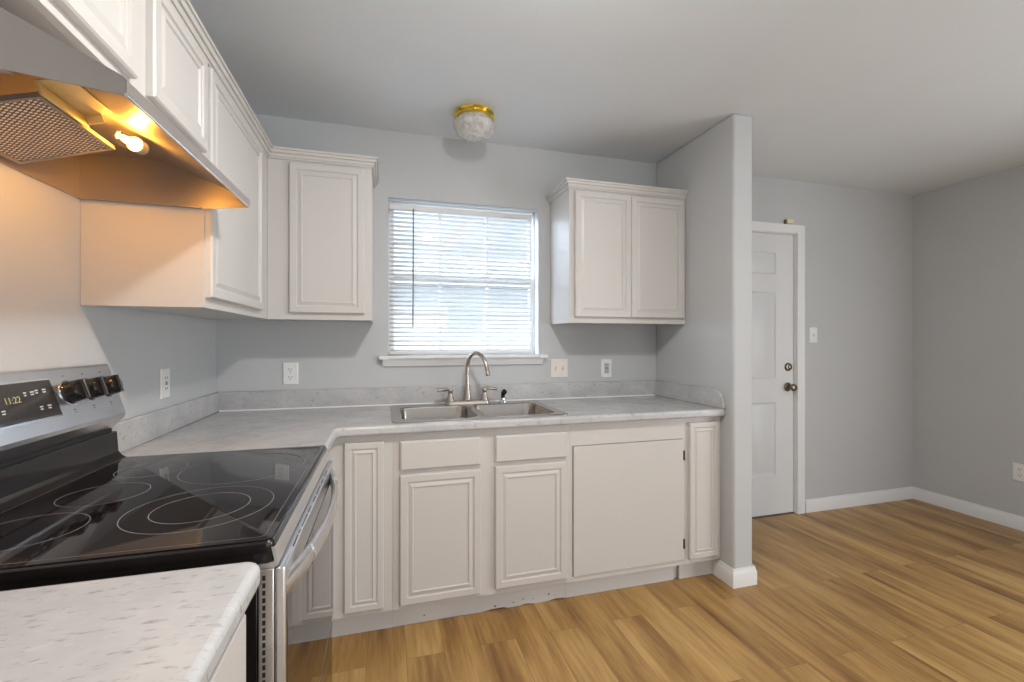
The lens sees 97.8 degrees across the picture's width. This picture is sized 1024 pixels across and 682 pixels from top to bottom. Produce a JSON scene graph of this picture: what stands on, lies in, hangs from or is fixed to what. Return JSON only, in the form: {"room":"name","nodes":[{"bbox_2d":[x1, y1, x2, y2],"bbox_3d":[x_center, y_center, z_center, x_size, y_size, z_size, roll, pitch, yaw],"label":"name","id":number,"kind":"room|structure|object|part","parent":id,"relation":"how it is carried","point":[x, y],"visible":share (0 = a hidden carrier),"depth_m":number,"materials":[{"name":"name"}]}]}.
{"room":"kitchen","nodes":[
{"label":"kitchen","id":0,"kind":"room"},
{"bbox_2d":[0,163,215,420],"bbox_3d":[-0.804,0.045,-0.432,0.120,2.454,5.600,0,0,-16],"label":"wall","id":1,"kind":"structure","parent":0,"point":[44,324],"depth_m":1.21,"materials":[{"name":"paint"}]},
{"bbox_2d":[0,0,214,154],"bbox_3d":[-0.958,-0.716,0.950,0.334,0.357,0.744,0,0,-16],"label":"upper cabinet","id":2,"kind":"object","parent":1,"relation":"attached to","point":[161,47],"visible":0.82,"depth_m":1.02,"materials":[{"name":"paint"}]},
{"bbox_3d":[-0.763,-0.696,0.800,0.019,0.273,0.319,0,0,-16],"label":"door","id":3,"kind":"part","parent":2,"relation":"part of","materials":[{"name":"paint"}]},
{"bbox_3d":[-0.869,-0.696,1.173,0.019,0.273,0.319,0,0,-16],"label":"door","id":4,"kind":"part","parent":2,"relation":"part of","materials":[{"name":"paint"}]},
{"bbox_3d":[-0.812,-0.871,0.992,0.030,0.047,0.744,0,0,-16],"label":"crown","id":5,"kind":"part","parent":2,"relation":"part of","materials":[{"name":"paint"}]},
{"bbox_2d":[0,7,250,208],"bbox_3d":[-0.906,-0.454,0.975,0.446,0.152,0.715,0,0,-16],"label":"range hood","id":6,"kind":"object","parent":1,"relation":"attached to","point":[71,123],"visible":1,"depth_m":0.98,"materials":[{"name":"silver metal"}]},
{"bbox_3d":[-1.120,-0.463,0.915,0.002,0.128,0.710,0,0,-16],"label":"panel","id":7,"kind":"part","parent":6,"relation":"part of","materials":[{"name":"silver metal"}]},
{"bbox_3d":[-1.017,-0.441,0.939,0.187,0.065,0.245,0,0,-16],"label":"filter frame","id":8,"kind":"part","parent":6,"relation":"part of","materials":[{"name":"silver metal"}]},
{"bbox_3d":[-0.812,-0.454,0.637,0.442,0.148,0.012,0,0,-16],"label":"panel","id":9,"kind":"part","parent":6,"relation":"part of","materials":[{"name":"silver metal"}]},
{"bbox_2d":[35,79,112,127],"bbox_3d":[-0.887,-0.484,0.911,0.054,0.042,0.140,0,0,-16],"label":"filter","id":10,"kind":"object","parent":6,"relation":"attached to","point":[78,106],"depth_m":0.91,"materials":[{"name":"metal"}]},
{"bbox_2d":[126,137,148,154],"bbox_3d":[-0.921,-0.480,1.101,0.034,0.036,0.037,0,0,-16],"label":"lamp","id":11,"kind":"object","parent":6,"relation":"attached to","point":[138,146],"depth_m":1.09,"materials":[{"name":"white glass"}]},
{"bbox_3d":[-1.011,-0.462,1.311,0.426,0.133,0.012,0,0,-16],"label":"panel","id":12,"kind":"part","parent":6,"relation":"part of","materials":[{"name":"silver metal"}]},
{"bbox_3d":[-0.702,-0.396,1.033,0.005,0.035,0.715,0,0,-17],"label":"lip trim","id":13,"kind":"part","parent":6,"relation":"part of","materials":[{"name":"silver metal"}]},
{"bbox_2d":[160,368,169,399],"bbox_3d":[-1.353,0.165,1.745,0.008,0.118,0.074,0,0,-16],"label":"outlet","id":14,"kind":"object","parent":1,"relation":"attached to","point":[164,372],"visible":1,"depth_m":1.73,"materials":[{"name":"white plastic"}]},
{"bbox_2d":[112,392,218,452],"bbox_3d":[-1.365,0.309,1.808,0.018,0.099,0.942,0,0,-16],"label":"backsplash","id":15,"kind":"structure","parent":1,"relation":"attached to","point":[133,432],"depth_m":1.69,"materials":[{"name":"laminate"}]},
{"bbox_2d":[80,46,277,320],"bbox_3d":[-1.203,-0.498,1.816,0.334,0.793,1.053,0,0,-16],"label":"upper cabinet","id":16,"kind":"object","parent":1,"relation":"attached to","point":[191,262],"visible":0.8,"depth_m":1.36,"materials":[{"name":"paint"}]},
{"bbox_3d":[-1.039,-0.489,1.704,0.018,0.776,0.748,0,0,-16],"label":"frame","id":17,"kind":"part","parent":16,"relation":"part of","materials":[{"name":"paint"}]},
{"bbox_3d":[-1.002,-0.482,1.643,0.019,0.700,0.595,0,0,-16],"label":"door","id":18,"kind":"part","parent":16,"relation":"part of","materials":[{"name":"paint"}]},
{"bbox_3d":[-1.015,-0.871,1.711,0.030,0.047,0.748,0,0,-16],"label":"crown","id":19,"kind":"part","parent":16,"relation":"part of","materials":[{"name":"paint"}]},
{"bbox_2d":[216,114,912,499],"bbox_3d":[0.854,0.045,3.010,5.185,2.454,0.120,0,0,-16],"label":"wall","id":20,"kind":"structure","parent":0,"point":[859,242],"depth_m":2.91,"materials":[{"name":"paint"}]},
{"bbox_2d":[283,363,297,384],"bbox_3d":[-1.174,0.173,2.368,0.074,0.116,0.007,0,0,-16],"label":"outlet","id":21,"kind":"object","parent":20,"relation":"attached to","point":[290,370],"visible":1,"depth_m":2.37,"materials":[{"name":"white plastic"}]},
{"bbox_2d":[287,374,293,380],"bbox_3d":[-1.173,0.193,2.366,0.034,0.034,0.002,0,0,-16],"label":"receptacle","id":22,"kind":"object","parent":21,"relation":"attached to","point":[290,377],"depth_m":2.37,"materials":[{"name":"white plastic"}]},
{"bbox_2d":[287,367,293,372],"bbox_3d":[-1.173,0.152,2.366,0.034,0.034,0.002,0,0,-16],"label":"receptacle","id":23,"kind":"object","parent":21,"relation":"attached to","point":[289,369],"depth_m":2.37,"materials":[{"name":"white plastic"}]},
{"bbox_2d":[267,146,378,322],"bbox_3d":[-0.933,-0.498,2.267,0.490,0.793,0.334,0,0,-16],"label":"upper cabinet","id":24,"kind":"object","parent":20,"relation":"attached to","point":[320,203],"visible":0.98,"depth_m":2.12,"materials":[{"name":"paint"}]},
{"bbox_3d":[-0.933,-0.871,2.267,0.490,0.047,0.334,0,0,-16],"label":"crown","id":25,"kind":"part","parent":24,"relation":"part of","materials":[{"name":"paint"}]},
{"bbox_3d":[-0.878,-0.483,2.130,0.333,0.702,0.019,0,0,-16],"label":"door","id":26,"kind":"part","parent":24,"relation":"part of","materials":[{"name":"paint"}]},
{"bbox_2d":[218,380,654,409],"bbox_3d":[-0.273,0.309,2.617,2.561,0.099,0.018,0,0,-16],"label":"backsplash","id":27,"kind":"structure","parent":20,"relation":"attached to","point":[237,400],"depth_m":2.52,"materials":[{"name":"laminate"}]},
{"bbox_2d":[388,201,534,354],"bbox_3d":[-0.292,-0.363,2.720,0.892,0.891,0.043,0,0,-16],"label":"window","id":28,"kind":"structure","parent":20,"relation":"in","point":[531,306],"depth_m":2.72,"materials":[{"name":"white plastic"}]},
{"bbox_2d":[389,204,530,354],"bbox_3d":[-0.289,-0.351,2.648,0.843,0.855,0.046,0,0,-16],"label":"window blind","id":29,"kind":"object","parent":28,"relation":"attached to","point":[395,207],"visible":1,"depth_m":2.65,"materials":[{"name":"white plastic"}]},
{"bbox_3d":[-0.291,-0.763,2.656,0.843,0.032,0.028,0,0,-16],"label":"head rail","id":30,"kind":"part","parent":29,"relation":"part of","materials":[{"name":"white plastic"}]},
{"bbox_3d":[-0.291,0.068,2.656,0.843,0.018,0.024,0,0,-16],"label":"rail","id":31,"kind":"part","parent":29,"relation":"part of","materials":[{"name":"white plastic"}]},
{"bbox_3d":[-0.291,-0.343,2.657,0.591,0.811,0.027,0,0,-16],"label":"ladder cord","id":32,"kind":"part","parent":29,"relation":"part of","materials":[{"name":"white plastic"}]},
{"bbox_3d":[-0.295,-0.574,2.732,0.868,0.444,0.018,0,0,-16],"label":"sash","id":33,"kind":"part","parent":28,"relation":"part of","materials":[{"name":"white plastic"}]},
{"bbox_3d":[-0.290,-0.162,2.714,0.868,0.465,0.018,0,0,-16],"label":"sash","id":34,"kind":"part","parent":28,"relation":"part of","materials":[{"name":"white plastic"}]},
{"bbox_2d":[383,358,543,365],"bbox_3d":[-0.265,0.121,2.611,0.944,0.038,0.035,0,0,-16],"label":"trim","id":35,"kind":"structure","parent":20,"relation":"attached to","point":[476,361],"depth_m":2.59,"materials":[{"name":"paint"}]},
{"bbox_2d":[379,354,547,359],"bbox_3d":[-0.270,0.092,2.636,0.984,0.019,0.107,0,0,-16],"label":"trim","id":36,"kind":"structure","parent":20,"relation":"attached to","point":[489,355],"depth_m":2.57,"materials":[{"name":"paint"}]},
{"bbox_2d":[550,359,567,377],"bbox_3d":[0.296,0.170,2.781,0.116,0.116,0.014,0,0,-16],"label":"light switch","id":37,"kind":"object","parent":20,"relation":"attached to","point":[558,368],"visible":1,"depth_m":2.78,"materials":[{"name":"beige plastic"}]},
{"bbox_2d":[601,359,611,376],"bbox_3d":[0.607,0.175,2.872,0.074,0.118,0.008,0,0,-16],"label":"outlet","id":38,"kind":"object","parent":20,"relation":"attached to","point":[606,364],"visible":1,"depth_m":2.87,"materials":[{"name":"white plastic"}]},
{"bbox_2d":[545,177,687,325],"bbox_3d":[0.627,-0.498,2.708,0.780,0.793,0.334,0,0,-16],"label":"upper cabinet","id":39,"kind":"object","parent":20,"relation":"attached to","point":[617,250],"visible":1,"depth_m":2.56,"materials":[{"name":"paint"}]},
{"bbox_3d":[0.516,-0.484,2.525,0.346,0.700,0.019,0,0,-16],"label":"door","id":40,"kind":"part","parent":39,"relation":"part of","materials":[{"name":"paint"}]},
{"bbox_3d":[0.627,-0.871,2.708,0.780,0.047,0.334,0,0,-16],"label":"crown","id":41,"kind":"part","parent":39,"relation":"part of","materials":[{"name":"paint"}]},
{"bbox_3d":[0.855,-0.484,2.621,0.354,0.700,0.019,0,0,-16],"label":"door","id":42,"kind":"part","parent":39,"relation":"part of","materials":[{"name":"paint"}]},
{"bbox_2d":[752,512,794,518],"bbox_3d":[1.650,1.270,3.227,0.891,0.005,0.096,0,0,-16],"label":"threshold","id":43,"kind":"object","parent":20,"relation":"attached to","point":[787,512],"depth_m":3.25,"materials":[{"name":"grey metal"}]},
{"bbox_2d":[752,232,796,516],"bbox_3d":[1.664,0.241,3.182,0.894,2.049,0.109,0,0,-16],"label":"door","id":44,"kind":"structure","parent":20,"relation":"in","point":[773,387],"depth_m":3.27,"materials":[{"name":"paint"}]},
{"bbox_3d":[2.044,0.339,3.268,0.066,0.066,0.067,0,0,-16],"label":"knob","id":45,"kind":"part","parent":44,"relation":"part of","materials":[{"name":"brown metal"}]},
{"bbox_2d":[752,221,804,513],"bbox_3d":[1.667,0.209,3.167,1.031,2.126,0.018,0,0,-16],"label":"trim","id":46,"kind":"structure","parent":20,"relation":"attached to","point":[799,230],"depth_m":3.29,"materials":[{"name":"paint"}]},
{"bbox_2d":[784,219,793,223],"bbox_3d":[2.023,-0.871,3.264,0.066,0.032,0.025,0,0,-16],"label":"sensor","id":47,"kind":"object","parent":46,"relation":"attached to","point":[787,221],"visible":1,"depth_m":3.25,"materials":[{"name":"beige plastic"}]},
{"bbox_2d":[809,327,816,342],"bbox_3d":[2.254,-0.045,3.335,0.074,0.116,0.014,0,0,-16],"label":"light switch","id":48,"kind":"object","parent":20,"relation":"attached to","point":[812,330],"visible":1,"depth_m":3.33,"materials":[{"name":"white plastic"}]},
{"bbox_2d":[805,486,912,512],"bbox_3d":[2.713,1.226,3.466,1.116,0.094,0.013,0,0,-16],"label":"baseboard","id":49,"kind":"structure","parent":20,"relation":"attached to","point":[889,495],"depth_m":3.45,"materials":[{"name":"paint"}]},
{"bbox_2d":[189,0,1023,194],"bbox_3d":[1.634,-1.242,0.253,5.245,0.120,5.890,0,0,-16],"label":"ceiling","id":50,"kind":"structure","parent":0,"point":[908,97],"depth_m":1.97,"materials":[{"name":"paint"}]},
{"bbox_2d":[453,104,494,141],"bbox_3d":[-0.195,-1.117,2.323,0.220,0.127,0.225,0,0,-16],"label":"ceiling light","id":51,"kind":"object","parent":50,"relation":"attached to","point":[473,122],"visible":1,"depth_m":2.25,"materials":[{"name":"white glass"}]},
{"bbox_2d":[332,499,1023,681],"bbox_3d":[1.612,1.333,0.330,5.245,0.120,6.050,0,0,-16],"label":"floor","id":52,"kind":"structure","parent":0,"point":[909,590],"depth_m":2.01,"materials":[{"name":"brown wood"}]},
{"bbox_2d":[0,364,338,681],"bbox_3d":[-0.797,0.671,1.083,0.694,1.204,0.759,0,0,-16],"label":"electric range","id":53,"kind":"object","parent":52,"relation":"on","point":[74,508],"visible":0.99,"depth_m":0.98,"materials":[{"name":"black glass"}]},
{"bbox_3d":[-1.099,0.314,0.998,0.052,0.082,0.750,0,0,-16],"label":"panel","id":54,"kind":"part","parent":53,"relation":"part of","materials":[{"name":"black ceramic"}]},
{"bbox_3d":[-1.133,0.132,1.160,0.047,0.064,0.062,0,0,-16],"label":"knob","id":55,"kind":"part","parent":53,"relation":"part of","materials":[{"name":"black plastic"}]},
{"bbox_3d":[-1.155,0.132,1.235,0.047,0.064,0.062,0,0,-16],"label":"knob","id":56,"kind":"part","parent":53,"relation":"part of","materials":[{"name":"black plastic"}]},
{"bbox_3d":[-1.176,0.132,1.310,0.047,0.064,0.062,0,0,-16],"label":"knob","id":57,"kind":"part","parent":53,"relation":"part of","materials":[{"name":"black plastic"}]},
{"bbox_2d":[0,445,326,590],"bbox_3d":[-0.810,0.373,1.079,0.589,0.041,0.759,0,0,-16],"label":"cooktop","id":58,"kind":"object","parent":53,"relation":"in","point":[116,515],"depth_m":0.91,"materials":[{"name":"black glass"}]},
{"bbox_3d":[-0.516,0.423,1.163,0.019,0.035,0.751,0,0,-16],"label":"door trim","id":59,"kind":"part","parent":53,"relation":"part of","materials":[{"name":"silver metal"}]},
{"bbox_3d":[-0.517,0.672,1.162,0.018,0.531,0.753,0,0,-16],"label":"oven door","id":60,"kind":"part","parent":53,"relation":"part of","materials":[{"name":"silver metal"}]},
{"bbox_3d":[-0.509,0.689,1.165,0.003,0.463,0.733,0,0,-16],"label":"door glass","id":61,"kind":"part","parent":53,"relation":"part of","materials":[{"name":"clear glass"}]},
{"bbox_3d":[-0.495,0.449,1.168,0.066,0.041,0.737,0,0,-16],"label":"handle","id":62,"kind":"part","parent":53,"relation":"part of","materials":[{"name":"silver metal"}]},
{"bbox_3d":[-0.512,1.058,1.163,0.003,0.206,0.749,0,0,-16],"label":"drawer glass","id":63,"kind":"part","parent":53,"relation":"part of","materials":[{"name":"clear glass"}]},
{"bbox_2d":[209,613,245,681],"bbox_3d":[-0.515,0.836,-0.093,0.617,0.873,1.528,0,0,-16],"label":"base cabinet","id":64,"kind":"object","parent":52,"relation":"on","point":[231,667],"visible":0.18,"depth_m":0.66,"materials":[{"name":"paint"}]},
{"bbox_2d":[0,562,259,681],"bbox_3d":[-0.507,0.329,-0.087,0.636,0.139,1.542,0,0,-16],"label":"countertop","id":65,"kind":"structure","parent":64,"relation":"on","point":[176,625],"depth_m":0.56,"materials":[{"name":"laminate"}]},
{"bbox_2d":[328,434,392,636],"bbox_3d":[-0.962,0.836,1.933,0.859,0.873,0.958,0,0,-16],"label":"base cabinet","id":66,"kind":"object","parent":52,"relation":"on","point":[362,465],"visible":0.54,"depth_m":1.89,"materials":[{"name":"paint"}]},
{"bbox_3d":[-0.626,0.786,1.895,0.159,0.713,0.019,0,0,-16],"label":"door","id":67,"kind":"part","parent":66,"relation":"part of","materials":[{"name":"paint"}]},
{"bbox_2d":[112,380,724,456],"bbox_3d":[-0.144,0.329,2.164,2.561,0.139,0.962,0,0,-16],"label":"countertop","id":68,"kind":"structure","parent":66,"relation":"on","point":[237,420],"depth_m":2.21,"materials":[{"name":"laminate"}]},
{"bbox_2d":[437,351,496,404],"bbox_3d":[-0.249,0.204,2.503,0.306,0.295,0.180,0,0,12],"label":"faucet","id":69,"kind":"object","parent":68,"relation":"on","point":[467,399],"visible":1,"depth_m":2.50,"materials":[{"name":"silver metal"}]},
{"bbox_3d":[-0.376,0.270,2.476,0.075,0.023,0.019,0,0,-24],"label":"lever","id":70,"kind":"part","parent":69,"relation":"part of","materials":[{"name":"silver metal"}]},
{"bbox_3d":[-0.344,0.299,2.492,0.046,0.070,0.046,0,0,-16],"label":"handle","id":71,"kind":"part","parent":69,"relation":"part of","materials":[{"name":"silver metal"}]},
{"bbox_3d":[-0.251,0.342,2.518,0.254,0.019,0.054,0,0,-16],"label":"plate","id":72,"kind":"part","parent":69,"relation":"part of","materials":[{"name":"silver metal"}]},
{"bbox_3d":[-0.193,0.194,2.468,0.203,0.275,0.050,0,0,40],"label":"spout","id":73,"kind":"part","parent":69,"relation":"part of","materials":[{"name":"silver metal"}]},
{"bbox_3d":[-0.157,0.299,2.545,0.046,0.070,0.046,0,0,-16],"label":"handle","id":74,"kind":"part","parent":69,"relation":"part of","materials":[{"name":"silver metal"}]},
{"bbox_3d":[-0.122,0.270,2.548,0.075,0.023,0.019,0,0,-7],"label":"lever","id":75,"kind":"part","parent":69,"relation":"part of","materials":[{"name":"silver metal"}]},
{"bbox_2d":[390,400,567,422],"bbox_3d":[-0.192,0.440,2.301,0.833,0.176,0.530,0,0,-16],"label":"sink","id":76,"kind":"object","parent":68,"relation":"in","point":[418,413],"visible":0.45,"depth_m":2.41,"materials":[{"name":"silver metal"}]},
{"bbox_3d":[-0.372,0.441,2.220,0.351,0.174,0.403,0,0,-16],"label":"bowl","id":77,"kind":"part","parent":76,"relation":"part of","materials":[{"name":"silver metal"}]},
{"bbox_2d":[499,389,506,401],"bbox_3d":[-0.052,0.314,2.572,0.044,0.075,0.048,0,0,-16],"label":"sprayer","id":78,"kind":"object","parent":76,"relation":"on","point":[503,392],"visible":1,"depth_m":2.56,"materials":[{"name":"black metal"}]},
{"bbox_3d":[0.000,0.441,2.326,0.352,0.174,0.403,0,0,-16],"label":"bowl","id":79,"kind":"part","parent":76,"relation":"part of","materials":[{"name":"silver metal"}]},
{"bbox_2d":[393,425,569,626],"bbox_3d":[-0.197,0.836,2.327,0.827,0.873,0.617,0,0,-16],"label":"base cabinet","id":80,"kind":"object","parent":52,"relation":"on","point":[481,518],"visible":0.8,"depth_m":2.04,"materials":[{"name":"paint"}]},
{"bbox_3d":[-0.314,0.498,1.983,0.356,0.127,0.019,0,0,-16],"label":"drawer","id":81,"kind":"part","parent":80,"relation":"part of","materials":[{"name":"paint"}]},
{"bbox_3d":[-0.314,0.864,1.983,0.356,0.564,0.019,0,0,-16],"label":"door","id":82,"kind":"part","parent":80,"relation":"part of","materials":[{"name":"paint"}]},
{"bbox_3d":[0.092,0.496,2.098,0.352,0.123,0.019,0,0,-16],"label":"drawer","id":83,"kind":"part","parent":80,"relation":"part of","materials":[{"name":"paint"}]},
{"bbox_3d":[0.092,0.856,2.098,0.352,0.561,0.019,0,0,-16],"label":"door","id":84,"kind":"part","parent":80,"relation":"part of","materials":[{"name":"paint"}]},
{"bbox_2d":[566,418,684,597],"bbox_3d":[0.512,0.836,2.533,0.648,0.873,0.607,0,0,-16],"label":"base cabinet","id":85,"kind":"object","parent":52,"relation":"on","point":[627,479],"visible":0.8,"depth_m":2.25,"materials":[{"name":"paint"}]},
{"bbox_2d":[677,416,719,578],"bbox_3d":[0.933,0.836,2.647,0.223,0.873,0.617,0,0,-16],"label":"base cabinet","id":86,"kind":"object","parent":52,"relation":"on","point":[702,434],"visible":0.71,"depth_m":2.35,"materials":[{"name":"paint"}]},
{"bbox_3d":[1.010,0.783,2.358,0.179,0.713,0.019,0,0,-16],"label":"door","id":87,"kind":"part","parent":86,"relation":"part of","materials":[{"name":"paint"}]},
{"bbox_2d":[657,114,751,568],"bbox_3d":[1.111,0.046,2.660,0.123,2.454,0.691,0,0,-16],"label":"wall partition","id":88,"kind":"structure","parent":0,"point":[713,347],"depth_m":2.38,"materials":[{"name":"paint"}]},
{"bbox_2d":[655,380,724,408],"bbox_3d":[1.037,0.309,2.657,0.019,0.099,0.616,0,0,-16],"label":"backsplash","id":89,"kind":"structure","parent":88,"relation":"attached to","point":[712,397],"depth_m":2.60,"materials":[{"name":"laminate"}]},
{"bbox_2d":[712,559,756,588],"bbox_3d":[1.116,1.226,2.645,0.150,0.094,0.685,0,0,-16],"label":"baseboard","id":90,"kind":"structure","parent":88,"relation":"attached to","point":[744,576],"depth_m":2.33,"materials":[{"name":"paint"}]},
{"bbox_2d":[913,165,1023,516],"bbox_3d":[4.069,0.045,0.948,0.120,2.454,5.600,0,0,-16],"label":"wall","id":91,"kind":"structure","parent":0,"point":[968,235],"depth_m":3.27,"materials":[{"name":"paint"}]},
{"bbox_2d":[913,487,1023,531],"bbox_3d":[4.005,1.226,0.929,0.013,0.094,5.599,0,0,-16],"label":"baseboard","id":92,"kind":"structure","parent":91,"relation":"attached to","point":[996,516],"depth_m":3.25,"materials":[{"name":"paint"}]},
{"bbox_2d":[1013,462,1023,481],"bbox_3d":[3.419,0.885,3.008,0.007,0.116,0.074,0,0,-16],"label":"outlet","id":93,"kind":"object","parent":91,"relation":"attached to","point":[1018,469],"visible":1,"depth_m":3.01,"materials":[{"name":"white plastic"}]},
{"label":"outside","id":94,"kind":"structure","parent":0,"visible":0},
{"bbox_3d":[-3.230,1.573,17.536,45.000,0.200,29.700,0,0,-16],"label":"ground","id":95,"kind":"structure","parent":94,"visible":0},
{"bbox_2d":[394,254,527,348],"bbox_3d":[-0.788,-0.277,10.745,16.600,3.500,3.900,0,0,-16],"label":"house","id":96,"kind":"structure","parent":95,"relation":"on","point":[402,268],"depth_m":9.10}
]}

